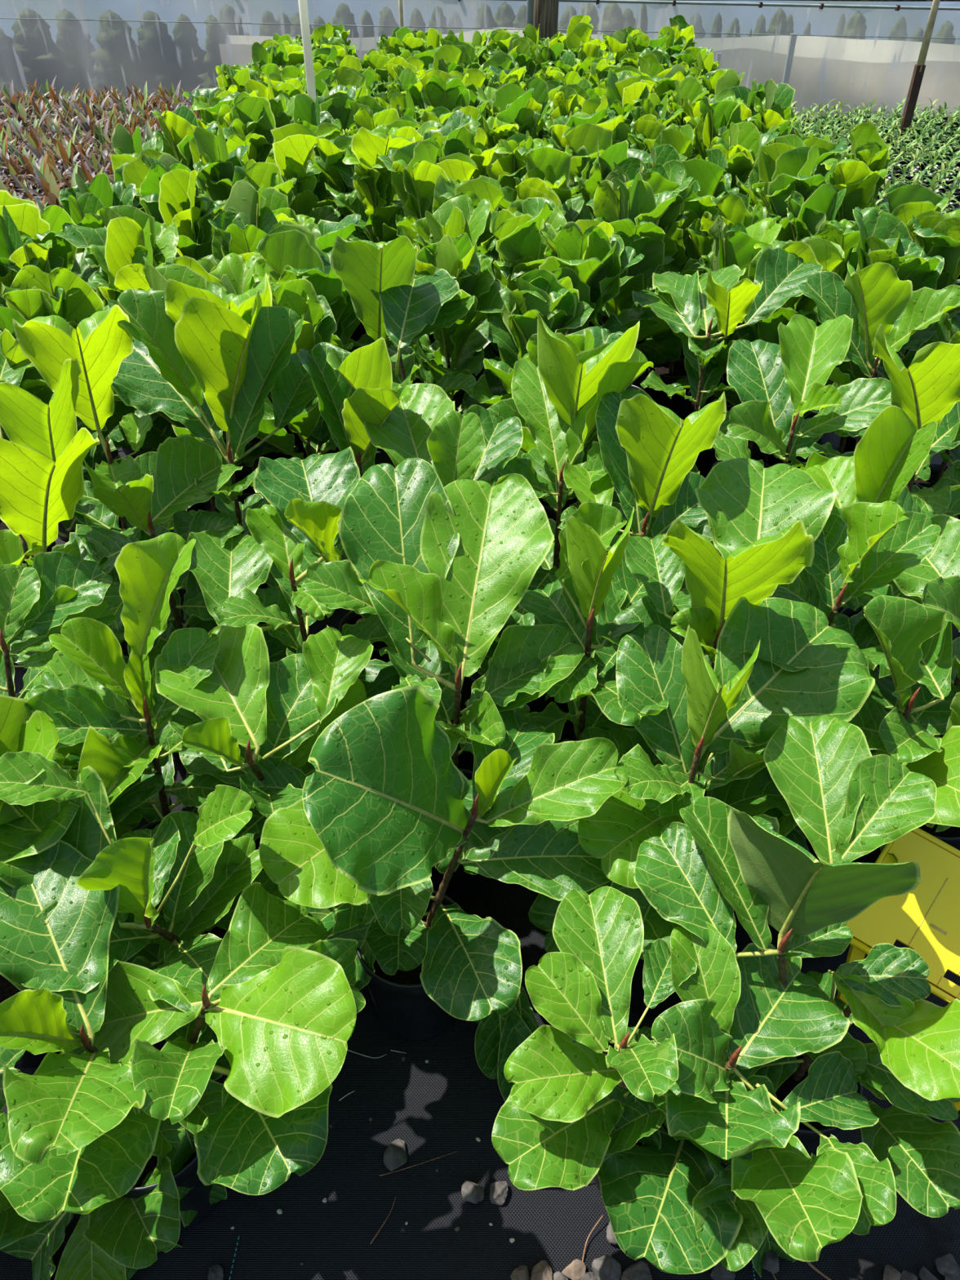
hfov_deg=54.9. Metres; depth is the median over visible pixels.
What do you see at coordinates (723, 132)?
fiddle leaf fig
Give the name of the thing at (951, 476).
fiddle leaf fig
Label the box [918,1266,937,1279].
stone
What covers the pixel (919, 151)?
seedling
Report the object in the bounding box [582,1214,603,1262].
dry twig
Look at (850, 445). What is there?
pot
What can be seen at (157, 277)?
fiddle leaf fig
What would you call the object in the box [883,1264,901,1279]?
stone
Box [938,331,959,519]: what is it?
fiddle leaf fig
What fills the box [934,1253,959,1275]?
stone
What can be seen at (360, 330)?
pot
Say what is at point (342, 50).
fiddle leaf fig
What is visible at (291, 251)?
fiddle leaf fig
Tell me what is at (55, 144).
seedling
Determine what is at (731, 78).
fiddle leaf fig
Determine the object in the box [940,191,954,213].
seedling
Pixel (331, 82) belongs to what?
fiddle leaf fig
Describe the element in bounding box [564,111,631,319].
fiddle leaf fig
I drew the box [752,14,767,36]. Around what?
young conifer
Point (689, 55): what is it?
fiddle leaf fig
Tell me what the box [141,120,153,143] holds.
seedling
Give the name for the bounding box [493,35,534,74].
fiddle leaf fig
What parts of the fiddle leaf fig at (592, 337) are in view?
stem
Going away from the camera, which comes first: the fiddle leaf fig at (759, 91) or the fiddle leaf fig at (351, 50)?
the fiddle leaf fig at (759, 91)
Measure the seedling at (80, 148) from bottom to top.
0.386 m
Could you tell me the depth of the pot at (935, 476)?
3.05 m
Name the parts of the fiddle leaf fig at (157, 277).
stem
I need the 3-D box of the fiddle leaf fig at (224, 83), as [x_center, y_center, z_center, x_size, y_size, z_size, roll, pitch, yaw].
[-1.454,-2.884,5.565,0.478,0.992,0.407,-21,43,-24]
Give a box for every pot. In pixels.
[14,1049,60,1067]
[57,521,75,542]
[111,448,118,458]
[121,446,140,457]
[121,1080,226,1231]
[172,751,186,781]
[244,423,295,465]
[253,837,264,871]
[271,400,307,456]
[325,447,339,453]
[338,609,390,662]
[352,320,366,341]
[356,889,457,1041]
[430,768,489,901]
[431,333,434,343]
[453,389,464,414]
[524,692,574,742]
[537,496,577,512]
[588,315,604,327]
[593,1173,600,1191]
[629,384,644,391]
[629,957,682,1016]
[635,337,652,361]
[646,357,689,420]
[680,346,684,359]
[694,448,717,478]
[711,458,769,469]
[721,372,728,386]
[760,412,817,450]
[760,435,822,468]
[791,1081,862,1156]
[842,435,856,453]
[906,463,948,488]
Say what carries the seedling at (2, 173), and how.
on the floor
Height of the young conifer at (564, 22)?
0.852 m
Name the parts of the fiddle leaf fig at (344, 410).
stem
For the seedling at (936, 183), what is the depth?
6.50 m
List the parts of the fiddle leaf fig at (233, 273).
stem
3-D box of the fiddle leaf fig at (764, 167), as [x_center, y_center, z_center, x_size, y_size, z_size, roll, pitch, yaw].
[1.188,-1.584,3.899,0.431,0.995,0.544,8,39,10]
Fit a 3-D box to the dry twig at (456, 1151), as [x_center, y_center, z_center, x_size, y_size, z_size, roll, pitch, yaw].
[-0.103,0.878,1.549,0.135,0.002,0.003,-10,39,-13]
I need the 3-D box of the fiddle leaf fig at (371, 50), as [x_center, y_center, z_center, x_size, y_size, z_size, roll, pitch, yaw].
[-0.754,-4.050,7.138,0.456,0.895,0.547,0,38,0]
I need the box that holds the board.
[836,827,959,1111]
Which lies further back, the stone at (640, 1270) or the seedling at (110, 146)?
the seedling at (110, 146)
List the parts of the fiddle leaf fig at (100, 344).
stem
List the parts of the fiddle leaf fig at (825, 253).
stem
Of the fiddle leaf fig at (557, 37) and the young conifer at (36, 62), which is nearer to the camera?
the fiddle leaf fig at (557, 37)
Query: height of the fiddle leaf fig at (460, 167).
0.938 m
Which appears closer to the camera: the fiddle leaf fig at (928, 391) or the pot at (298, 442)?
the fiddle leaf fig at (928, 391)
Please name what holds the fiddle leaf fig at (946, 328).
on the floor
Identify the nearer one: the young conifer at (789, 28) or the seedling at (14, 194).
the seedling at (14, 194)
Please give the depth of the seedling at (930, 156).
7.06 m
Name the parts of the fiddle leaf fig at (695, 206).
stem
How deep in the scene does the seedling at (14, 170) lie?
6.22 m
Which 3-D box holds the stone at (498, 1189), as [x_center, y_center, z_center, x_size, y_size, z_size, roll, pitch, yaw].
[0.031,0.900,1.509,0.030,0.024,0.036,1,38,2]
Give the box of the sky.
[0,0,959,51]
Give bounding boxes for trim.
[0,0,959,39]
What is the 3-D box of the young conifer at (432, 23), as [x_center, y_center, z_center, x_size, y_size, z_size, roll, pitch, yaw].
[-0.483,-7.028,10.988,0.482,0.846,0.373,0,38,0]
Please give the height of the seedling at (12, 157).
0.368 m
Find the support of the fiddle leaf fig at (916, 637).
on the floor
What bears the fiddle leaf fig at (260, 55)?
on the floor
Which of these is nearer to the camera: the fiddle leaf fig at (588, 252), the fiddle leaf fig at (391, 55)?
the fiddle leaf fig at (588, 252)
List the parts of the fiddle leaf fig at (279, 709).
stem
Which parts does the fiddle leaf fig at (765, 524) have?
stem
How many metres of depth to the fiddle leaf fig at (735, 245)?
2.85 m
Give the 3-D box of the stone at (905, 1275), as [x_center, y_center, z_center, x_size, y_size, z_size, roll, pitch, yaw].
[0.655,0.980,1.415,0.024,0.015,0.025,25,45,29]
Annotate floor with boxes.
[0,117,959,1279]
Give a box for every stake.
[398,0,403,27]
[897,0,940,144]
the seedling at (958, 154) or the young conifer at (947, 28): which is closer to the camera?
the seedling at (958, 154)
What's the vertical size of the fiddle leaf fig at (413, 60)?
0.968 m
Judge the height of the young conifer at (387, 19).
0.826 m
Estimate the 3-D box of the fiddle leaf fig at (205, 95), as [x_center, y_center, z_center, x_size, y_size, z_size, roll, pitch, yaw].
[-1.351,-2.499,5.113,0.507,0.942,0.393,-23,44,-27]
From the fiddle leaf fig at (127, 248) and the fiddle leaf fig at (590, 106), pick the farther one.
the fiddle leaf fig at (590, 106)
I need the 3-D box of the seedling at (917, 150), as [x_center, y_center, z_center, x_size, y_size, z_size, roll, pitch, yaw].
[3.426,-3.742,7.288,0.159,0.223,0.145,-9,39,-11]
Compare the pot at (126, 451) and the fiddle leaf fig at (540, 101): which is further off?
the fiddle leaf fig at (540, 101)
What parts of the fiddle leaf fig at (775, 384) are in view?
stem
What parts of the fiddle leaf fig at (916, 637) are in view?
stem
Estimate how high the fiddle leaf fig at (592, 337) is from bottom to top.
0.917 m
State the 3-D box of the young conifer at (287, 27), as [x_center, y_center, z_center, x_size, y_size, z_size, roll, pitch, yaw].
[-2.340,-7.130,11.180,0.514,0.771,0.448,0,38,0]
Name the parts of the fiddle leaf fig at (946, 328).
stem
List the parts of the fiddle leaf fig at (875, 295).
stem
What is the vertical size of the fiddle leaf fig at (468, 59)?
1.012 m
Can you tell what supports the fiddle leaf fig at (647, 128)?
on the floor
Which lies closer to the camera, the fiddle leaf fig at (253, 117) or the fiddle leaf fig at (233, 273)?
the fiddle leaf fig at (233, 273)
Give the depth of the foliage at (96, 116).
8.17 m
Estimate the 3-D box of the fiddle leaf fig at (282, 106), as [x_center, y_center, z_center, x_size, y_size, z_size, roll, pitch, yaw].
[-1.045,-2.398,4.894,0.500,1.054,0.430,-14,40,-17]
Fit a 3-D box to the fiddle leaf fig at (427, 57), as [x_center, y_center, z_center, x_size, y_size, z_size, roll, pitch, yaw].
[-0.394,-3.453,6.303,0.396,0.981,0.564,-17,41,-20]
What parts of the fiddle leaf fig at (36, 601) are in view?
stem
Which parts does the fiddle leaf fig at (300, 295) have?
stem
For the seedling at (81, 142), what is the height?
0.422 m
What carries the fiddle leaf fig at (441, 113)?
on the floor
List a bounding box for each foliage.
[0,75,210,157]
[664,0,959,1]
[790,97,959,168]
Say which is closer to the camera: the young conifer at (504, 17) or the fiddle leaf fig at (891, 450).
the fiddle leaf fig at (891, 450)
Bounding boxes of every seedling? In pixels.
[0,128,27,166]
[0,133,22,183]
[0,135,23,168]
[0,140,24,163]
[0,151,35,190]
[0,153,34,186]
[0,156,41,193]
[0,169,24,195]
[0,177,23,198]
[0,179,39,199]
[2,156,36,191]
[3,173,17,195]
[4,151,22,177]
[7,142,30,163]
[10,173,47,205]
[12,172,41,199]
[12,190,45,203]
[13,154,57,191]
[14,127,44,158]
[14,146,37,165]
[15,160,64,206]
[16,163,70,196]
[16,179,42,204]
[17,139,42,163]
[17,155,47,191]
[21,175,39,188]
[21,183,44,199]
[26,141,62,168]
[26,145,70,178]
[26,171,61,205]
[28,137,52,152]
[28,148,38,162]
[30,198,48,207]
[33,195,44,213]
[34,151,66,204]
[35,164,61,183]
[35,195,44,211]
[42,143,56,152]
[43,146,77,165]
[45,130,77,153]
[48,162,66,188]
[49,155,71,176]
[51,146,68,179]
[53,168,71,189]
[54,136,80,165]
[57,137,97,180]
[60,157,94,183]
[62,123,93,154]
[62,161,88,187]
[62,163,98,176]
[64,159,88,186]
[65,161,88,178]
[66,142,106,176]
[76,141,108,166]
[77,150,110,175]
[79,137,95,167]
[79,137,113,166]
[79,154,108,173]
[81,144,97,156]
[84,166,112,185]
[90,153,111,175]
[97,148,113,173]
[97,162,109,179]
[102,132,115,160]
[104,123,132,149]
[104,127,115,154]
[106,154,114,177]
[106,160,112,176]
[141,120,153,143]
[843,145,851,156]
[875,191,881,204]
[876,179,890,202]
[876,182,890,204]
[877,169,891,198]
[880,173,902,199]
[882,158,898,193]
[884,162,897,188]
[887,153,902,184]
[888,146,906,177]
[888,155,906,180]
[889,176,902,186]
[890,135,913,174]
[893,160,915,184]
[897,168,909,183]
[899,149,923,174]
[902,153,924,184]
[904,173,923,184]
[906,148,925,173]
[906,169,928,186]
[910,149,925,173]
[911,163,928,184]
[911,164,932,186]
[912,162,932,185]
[914,141,933,173]
[919,151,942,187]
[922,144,946,172]
[924,175,942,190]
[925,155,942,175]
[925,168,949,194]
[927,147,946,166]
[928,162,953,195]
[931,141,948,172]
[932,182,946,193]
[933,156,959,193]
[937,155,958,178]
[938,170,947,186]
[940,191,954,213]
[942,192,956,212]
[944,177,959,202]
[945,150,959,182]
[945,171,959,206]
[945,186,959,208]
[946,168,959,201]
[947,155,958,183]
[951,144,959,167]
[952,152,959,177]
[954,274,959,285]
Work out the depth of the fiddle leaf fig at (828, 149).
3.81 m
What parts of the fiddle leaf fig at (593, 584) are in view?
stem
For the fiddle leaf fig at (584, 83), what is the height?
0.939 m
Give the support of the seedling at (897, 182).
on the floor
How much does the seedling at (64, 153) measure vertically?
0.418 m
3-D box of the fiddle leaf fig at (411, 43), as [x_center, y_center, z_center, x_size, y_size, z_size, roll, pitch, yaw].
[-0.464,-4.018,7.018,0.610,0.991,0.395,25,44,28]
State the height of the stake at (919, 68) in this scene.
1.844 m
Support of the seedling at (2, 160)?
on the floor
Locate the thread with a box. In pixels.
[229,1235,239,1279]
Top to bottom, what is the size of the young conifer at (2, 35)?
0.771 m
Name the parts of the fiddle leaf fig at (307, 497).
stem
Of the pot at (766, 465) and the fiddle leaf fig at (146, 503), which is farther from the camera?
the pot at (766, 465)
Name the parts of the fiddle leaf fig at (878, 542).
stem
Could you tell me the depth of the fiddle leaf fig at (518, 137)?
4.11 m
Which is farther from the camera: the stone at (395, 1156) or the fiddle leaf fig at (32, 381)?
the fiddle leaf fig at (32, 381)
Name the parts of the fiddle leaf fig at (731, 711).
stem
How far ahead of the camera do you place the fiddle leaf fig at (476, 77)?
5.52 m
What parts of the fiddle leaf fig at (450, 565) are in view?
stem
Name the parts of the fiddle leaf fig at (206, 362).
stem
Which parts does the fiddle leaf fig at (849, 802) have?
stem, stem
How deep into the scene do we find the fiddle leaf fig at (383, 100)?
4.77 m
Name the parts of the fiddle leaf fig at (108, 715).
stem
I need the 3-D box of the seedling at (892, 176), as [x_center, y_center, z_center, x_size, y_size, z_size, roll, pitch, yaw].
[2.899,-3.159,6.536,0.132,0.230,0.152,-14,40,-18]
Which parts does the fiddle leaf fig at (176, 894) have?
stem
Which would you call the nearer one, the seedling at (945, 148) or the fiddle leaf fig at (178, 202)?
the fiddle leaf fig at (178, 202)
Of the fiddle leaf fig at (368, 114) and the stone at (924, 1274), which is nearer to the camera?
the stone at (924, 1274)
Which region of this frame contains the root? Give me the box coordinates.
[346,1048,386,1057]
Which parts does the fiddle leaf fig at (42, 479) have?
stem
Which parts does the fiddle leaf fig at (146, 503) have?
stem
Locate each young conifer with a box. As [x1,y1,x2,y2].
[0,27,20,90]
[10,8,74,96]
[54,8,87,97]
[96,9,154,100]
[135,10,186,100]
[172,13,206,98]
[196,14,222,88]
[229,5,244,35]
[258,10,281,36]
[275,13,291,35]
[288,13,313,36]
[312,15,325,29]
[332,2,358,37]
[361,9,374,37]
[377,6,399,36]
[408,8,426,33]
[427,8,435,30]
[479,4,498,29]
[493,1,515,27]
[512,4,526,28]
[557,6,577,33]
[581,3,599,34]
[596,3,625,35]
[622,8,635,29]
[634,3,648,35]
[711,12,722,38]
[726,17,740,37]
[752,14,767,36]
[767,7,787,35]
[786,13,794,34]
[802,22,811,35]
[844,10,866,39]
[888,17,900,40]
[917,27,924,42]
[932,20,955,44]
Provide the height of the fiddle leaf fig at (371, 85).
0.926 m
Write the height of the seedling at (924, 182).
0.206 m
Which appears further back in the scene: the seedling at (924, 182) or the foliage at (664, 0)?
the foliage at (664, 0)
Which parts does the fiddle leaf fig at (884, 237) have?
stem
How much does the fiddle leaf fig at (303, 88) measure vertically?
0.950 m
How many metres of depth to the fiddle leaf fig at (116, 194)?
3.40 m
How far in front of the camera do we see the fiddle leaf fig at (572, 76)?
5.54 m
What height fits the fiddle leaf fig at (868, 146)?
1.038 m
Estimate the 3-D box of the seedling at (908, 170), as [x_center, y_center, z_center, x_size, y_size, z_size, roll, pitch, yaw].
[3.357,-3.664,7.165,0.162,0.253,0.152,-11,39,-14]
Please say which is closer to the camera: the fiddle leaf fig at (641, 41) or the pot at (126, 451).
the pot at (126, 451)
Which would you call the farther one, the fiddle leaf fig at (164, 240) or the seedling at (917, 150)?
the seedling at (917, 150)
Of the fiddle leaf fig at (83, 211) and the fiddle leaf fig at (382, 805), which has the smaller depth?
the fiddle leaf fig at (382, 805)
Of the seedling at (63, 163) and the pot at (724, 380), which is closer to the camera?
the pot at (724, 380)
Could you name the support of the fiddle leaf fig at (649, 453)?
on the floor
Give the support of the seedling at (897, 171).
on the floor
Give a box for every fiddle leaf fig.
[0,190,118,458]
[0,205,75,542]
[0,265,160,529]
[0,327,56,563]
[0,328,121,540]
[0,347,124,698]
[0,551,142,838]
[0,694,164,1067]
[0,750,287,1054]
[0,839,365,1279]
[0,1046,25,1110]
[12,304,196,657]
[23,532,253,942]
[53,204,178,452]
[58,173,139,218]
[67,192,140,457]
[80,434,289,781]
[84,217,205,533]
[107,272,316,632]
[110,123,163,172]
[113,148,171,213]
[113,263,297,537]
[138,153,222,223]
[151,105,217,191]
[154,623,373,871]
[158,168,226,444]
[164,253,271,504]
[172,104,216,135]
[182,87,235,118]
[186,446,399,759]
[189,129,244,197]
[191,91,239,141]
[192,120,248,216]
[198,91,275,190]
[205,179,295,465]
[214,64,258,90]
[217,89,258,142]
[222,159,296,404]
[223,63,259,93]
[243,278,375,465]
[244,72,295,128]
[245,39,288,68]
[245,685,627,1102]
[247,223,415,447]
[248,41,284,72]
[251,62,281,79]
[257,70,303,98]
[257,188,315,456]
[265,122,344,224]
[267,342,412,662]
[270,213,375,453]
[273,33,300,45]
[279,62,314,79]
[282,40,313,66]
[284,76,307,95]
[289,92,344,218]
[291,33,312,40]
[296,35,313,46]
[301,457,583,901]
[302,66,334,97]
[309,148,342,222]
[311,22,342,52]
[312,45,338,72]
[312,135,401,341]
[313,118,351,334]
[315,35,347,66]
[317,84,355,109]
[317,126,431,345]
[319,92,355,217]
[321,66,367,101]
[321,74,368,95]
[326,337,523,771]
[330,124,414,393]
[330,235,476,400]
[332,22,356,49]
[335,54,385,94]
[337,95,399,209]
[346,44,358,57]
[358,70,382,97]
[359,51,389,69]
[365,195,501,371]
[366,48,376,55]
[366,50,391,95]
[373,88,396,109]
[375,232,510,413]
[376,34,387,52]
[377,49,399,58]
[377,140,492,383]
[382,26,413,57]
[382,56,434,89]
[385,152,478,381]
[386,56,424,96]
[386,63,420,95]
[386,88,434,129]
[386,115,442,199]
[390,66,425,112]
[399,32,426,53]
[400,49,419,60]
[410,48,438,73]
[412,30,427,40]
[413,173,503,414]
[415,69,470,112]
[416,106,480,132]
[422,110,473,343]
[425,27,442,50]
[426,197,557,369]
[428,44,463,73]
[436,117,507,178]
[440,29,477,52]
[440,34,479,56]
[448,71,480,107]
[451,99,493,132]
[453,41,480,71]
[462,67,488,119]
[462,269,594,567]
[466,29,492,65]
[475,45,486,63]
[477,82,537,139]
[478,51,519,90]
[481,66,526,110]
[482,28,523,61]
[482,115,519,149]
[484,177,565,257]
[485,64,530,114]
[485,136,553,356]
[485,196,607,315]
[486,326,626,568]
[488,28,519,44]
[490,313,653,742]
[491,885,896,1277]
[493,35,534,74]
[493,501,684,743]
[495,88,551,138]
[498,146,584,221]
[506,130,546,146]
[508,37,542,130]
[511,34,519,38]
[522,23,549,63]
[524,76,553,139]
[528,596,875,1016]
[532,39,565,138]
[534,66,564,136]
[535,79,562,138]
[537,50,582,138]
[537,218,658,512]
[539,31,568,52]
[541,71,593,139]
[542,108,615,151]
[543,84,590,137]
[545,388,726,700]
[551,95,609,137]
[561,122,613,327]
[562,136,656,324]
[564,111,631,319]
[565,14,596,39]
[565,22,608,58]
[572,78,601,98]
[576,40,615,77]
[577,48,616,64]
[582,56,613,79]
[586,156,647,325]
[587,58,627,88]
[590,172,679,390]
[591,71,638,97]
[597,65,641,85]
[599,457,836,852]
[601,29,628,65]
[604,34,613,51]
[604,67,650,124]
[618,52,640,69]
[623,26,641,36]
[625,31,669,53]
[626,93,698,159]
[627,114,666,154]
[629,159,710,391]
[631,247,822,474]
[633,714,959,1217]
[635,144,687,361]
[637,45,670,71]
[637,53,664,93]
[637,75,660,101]
[646,179,724,420]
[648,63,692,102]
[650,123,693,160]
[652,192,781,417]
[653,67,671,88]
[657,25,687,68]
[666,88,677,124]
[666,236,856,469]
[667,76,715,125]
[669,14,697,53]
[669,46,706,68]
[672,46,713,65]
[678,88,753,168]
[679,61,702,85]
[680,147,738,359]
[681,215,782,478]
[684,95,749,273]
[692,52,719,80]
[698,314,899,541]
[699,68,739,97]
[706,121,778,204]
[708,68,745,97]
[715,126,774,203]
[721,133,817,378]
[721,145,836,386]
[727,80,760,197]
[744,78,800,183]
[749,78,764,111]
[759,120,791,145]
[760,182,855,450]
[760,218,860,468]
[760,595,959,950]
[768,501,941,678]
[777,404,937,631]
[787,120,844,159]
[787,261,959,613]
[800,136,848,183]
[807,206,944,454]
[816,158,889,414]
[821,121,890,209]
[839,323,959,670]
[840,182,959,444]
[842,208,959,453]
[868,514,959,857]
[887,311,959,488]
[931,459,959,636]
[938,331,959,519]
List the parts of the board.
leg, panel, leg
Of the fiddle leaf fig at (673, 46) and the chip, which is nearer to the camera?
the chip
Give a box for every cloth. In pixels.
[218,44,959,100]
[237,26,959,62]
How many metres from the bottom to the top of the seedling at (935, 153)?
0.262 m
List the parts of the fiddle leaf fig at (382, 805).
stem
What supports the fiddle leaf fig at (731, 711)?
on the floor
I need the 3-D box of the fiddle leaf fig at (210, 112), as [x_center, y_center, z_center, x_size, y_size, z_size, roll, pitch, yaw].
[-1.356,-2.294,4.821,0.549,0.979,0.423,0,38,0]
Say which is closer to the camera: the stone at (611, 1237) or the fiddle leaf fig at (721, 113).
the stone at (611, 1237)
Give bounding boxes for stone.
[208,1264,223,1279]
[383,1138,407,1171]
[461,1179,484,1203]
[489,1181,507,1205]
[510,1265,529,1279]
[530,1260,552,1279]
[552,1271,568,1279]
[561,1258,586,1279]
[579,1271,595,1279]
[591,1254,621,1279]
[606,1221,617,1244]
[620,1273,630,1279]
[622,1261,653,1279]
[710,1261,735,1279]
[761,1250,778,1273]
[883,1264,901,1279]
[900,1270,917,1279]
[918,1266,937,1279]
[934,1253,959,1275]
[944,1272,959,1279]
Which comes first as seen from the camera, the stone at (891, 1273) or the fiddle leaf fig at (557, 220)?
the stone at (891, 1273)
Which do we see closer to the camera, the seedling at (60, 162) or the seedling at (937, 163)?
the seedling at (60, 162)
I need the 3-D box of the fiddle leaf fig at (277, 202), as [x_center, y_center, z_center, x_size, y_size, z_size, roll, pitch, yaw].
[-0.652,-1.114,3.347,0.511,0.935,0.402,-3,38,-4]
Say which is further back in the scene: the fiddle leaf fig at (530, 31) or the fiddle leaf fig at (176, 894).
the fiddle leaf fig at (530, 31)
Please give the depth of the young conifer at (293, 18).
10.47 m
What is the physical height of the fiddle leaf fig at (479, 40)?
0.979 m
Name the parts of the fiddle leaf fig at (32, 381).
stem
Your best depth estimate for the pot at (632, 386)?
3.60 m
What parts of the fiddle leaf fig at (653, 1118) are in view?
stem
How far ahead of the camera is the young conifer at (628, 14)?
10.94 m
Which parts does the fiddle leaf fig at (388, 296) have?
stem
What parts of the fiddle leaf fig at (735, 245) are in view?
stem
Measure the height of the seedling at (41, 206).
0.381 m
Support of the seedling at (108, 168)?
on the floor
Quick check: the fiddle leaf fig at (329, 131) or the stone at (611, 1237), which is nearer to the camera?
the stone at (611, 1237)
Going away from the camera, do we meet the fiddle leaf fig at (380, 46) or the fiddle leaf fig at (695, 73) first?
the fiddle leaf fig at (695, 73)
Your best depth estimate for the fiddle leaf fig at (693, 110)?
4.63 m
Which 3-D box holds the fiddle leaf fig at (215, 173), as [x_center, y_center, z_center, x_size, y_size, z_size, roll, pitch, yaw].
[-1.047,-1.567,3.841,0.538,1.041,0.372,-14,40,-17]
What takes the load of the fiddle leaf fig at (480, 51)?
on the floor
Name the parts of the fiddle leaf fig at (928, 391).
stem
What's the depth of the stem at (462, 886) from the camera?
1.94 m
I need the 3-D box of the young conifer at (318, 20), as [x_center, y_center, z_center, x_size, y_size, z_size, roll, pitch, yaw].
[-1.891,-6.995,11.023,0.422,0.751,0.342,0,38,0]
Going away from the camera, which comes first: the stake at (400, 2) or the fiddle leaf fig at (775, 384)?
the fiddle leaf fig at (775, 384)
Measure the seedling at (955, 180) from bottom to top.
0.201 m
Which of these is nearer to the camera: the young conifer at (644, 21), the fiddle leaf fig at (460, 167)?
the fiddle leaf fig at (460, 167)
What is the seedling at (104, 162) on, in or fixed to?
on the floor
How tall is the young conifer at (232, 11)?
0.840 m
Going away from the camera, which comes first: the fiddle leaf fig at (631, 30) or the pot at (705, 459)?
the pot at (705, 459)
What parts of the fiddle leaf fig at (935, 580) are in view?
stem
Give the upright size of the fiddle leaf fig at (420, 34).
0.952 m
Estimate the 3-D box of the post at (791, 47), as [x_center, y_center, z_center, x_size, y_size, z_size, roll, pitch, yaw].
[3.191,-5.880,9.619,0.055,0.722,0.055,0,38,0]
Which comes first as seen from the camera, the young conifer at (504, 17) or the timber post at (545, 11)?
the timber post at (545, 11)
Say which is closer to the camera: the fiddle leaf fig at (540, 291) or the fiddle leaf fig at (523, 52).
the fiddle leaf fig at (540, 291)
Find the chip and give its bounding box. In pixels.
[276,1208,282,1213]
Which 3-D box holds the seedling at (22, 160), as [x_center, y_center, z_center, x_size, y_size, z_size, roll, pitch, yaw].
[-3.130,-3.228,6.504,0.479,0.378,0.365,5,38,7]
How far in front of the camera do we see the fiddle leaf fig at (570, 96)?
4.81 m
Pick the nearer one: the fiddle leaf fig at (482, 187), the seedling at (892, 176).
the fiddle leaf fig at (482, 187)
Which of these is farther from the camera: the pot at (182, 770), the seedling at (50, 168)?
the seedling at (50, 168)
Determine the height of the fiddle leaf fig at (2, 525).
0.852 m
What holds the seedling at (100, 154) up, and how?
on the floor
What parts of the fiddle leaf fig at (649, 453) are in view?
stem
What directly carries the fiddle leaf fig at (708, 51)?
on the floor
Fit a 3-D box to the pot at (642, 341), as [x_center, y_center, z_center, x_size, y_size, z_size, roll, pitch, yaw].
[0.760,-1.431,4.337,0.206,0.215,0.206,0,38,0]
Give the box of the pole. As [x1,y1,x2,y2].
[297,0,315,102]
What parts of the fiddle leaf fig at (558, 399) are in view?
stem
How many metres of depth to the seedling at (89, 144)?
7.07 m
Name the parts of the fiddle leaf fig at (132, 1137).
stem, stem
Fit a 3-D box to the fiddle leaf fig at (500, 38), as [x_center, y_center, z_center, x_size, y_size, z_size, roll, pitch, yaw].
[0.147,-4.076,7.080,0.470,1.006,0.509,-13,40,-16]
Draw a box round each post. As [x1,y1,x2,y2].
[526,0,533,25]
[533,0,559,39]
[715,53,721,70]
[782,33,797,84]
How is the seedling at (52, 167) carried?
on the floor
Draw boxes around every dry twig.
[369,1196,395,1244]
[378,1151,457,1176]
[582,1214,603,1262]
[806,1262,831,1279]
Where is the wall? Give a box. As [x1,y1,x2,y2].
[0,0,959,118]
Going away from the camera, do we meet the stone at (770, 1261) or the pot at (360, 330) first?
the stone at (770, 1261)
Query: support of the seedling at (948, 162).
on the floor
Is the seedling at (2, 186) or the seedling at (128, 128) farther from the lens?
the seedling at (128, 128)
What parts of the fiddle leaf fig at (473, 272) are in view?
stem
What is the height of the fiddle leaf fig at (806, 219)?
0.960 m
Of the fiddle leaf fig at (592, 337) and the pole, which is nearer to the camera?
the fiddle leaf fig at (592, 337)
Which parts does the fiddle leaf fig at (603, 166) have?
stem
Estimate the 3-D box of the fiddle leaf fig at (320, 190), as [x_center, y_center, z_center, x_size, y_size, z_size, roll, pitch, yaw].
[-0.776,-1.717,4.112,0.459,0.943,0.466,3,38,4]
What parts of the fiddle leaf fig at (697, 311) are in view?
stem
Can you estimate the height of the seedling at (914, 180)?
0.238 m
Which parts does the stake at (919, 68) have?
dark post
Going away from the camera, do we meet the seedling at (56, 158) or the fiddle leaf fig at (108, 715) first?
the fiddle leaf fig at (108, 715)
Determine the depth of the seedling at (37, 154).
6.56 m
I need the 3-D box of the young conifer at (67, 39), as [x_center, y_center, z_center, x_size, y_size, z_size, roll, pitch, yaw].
[-4.347,-6.216,9.901,0.752,0.906,0.595,0,38,0]

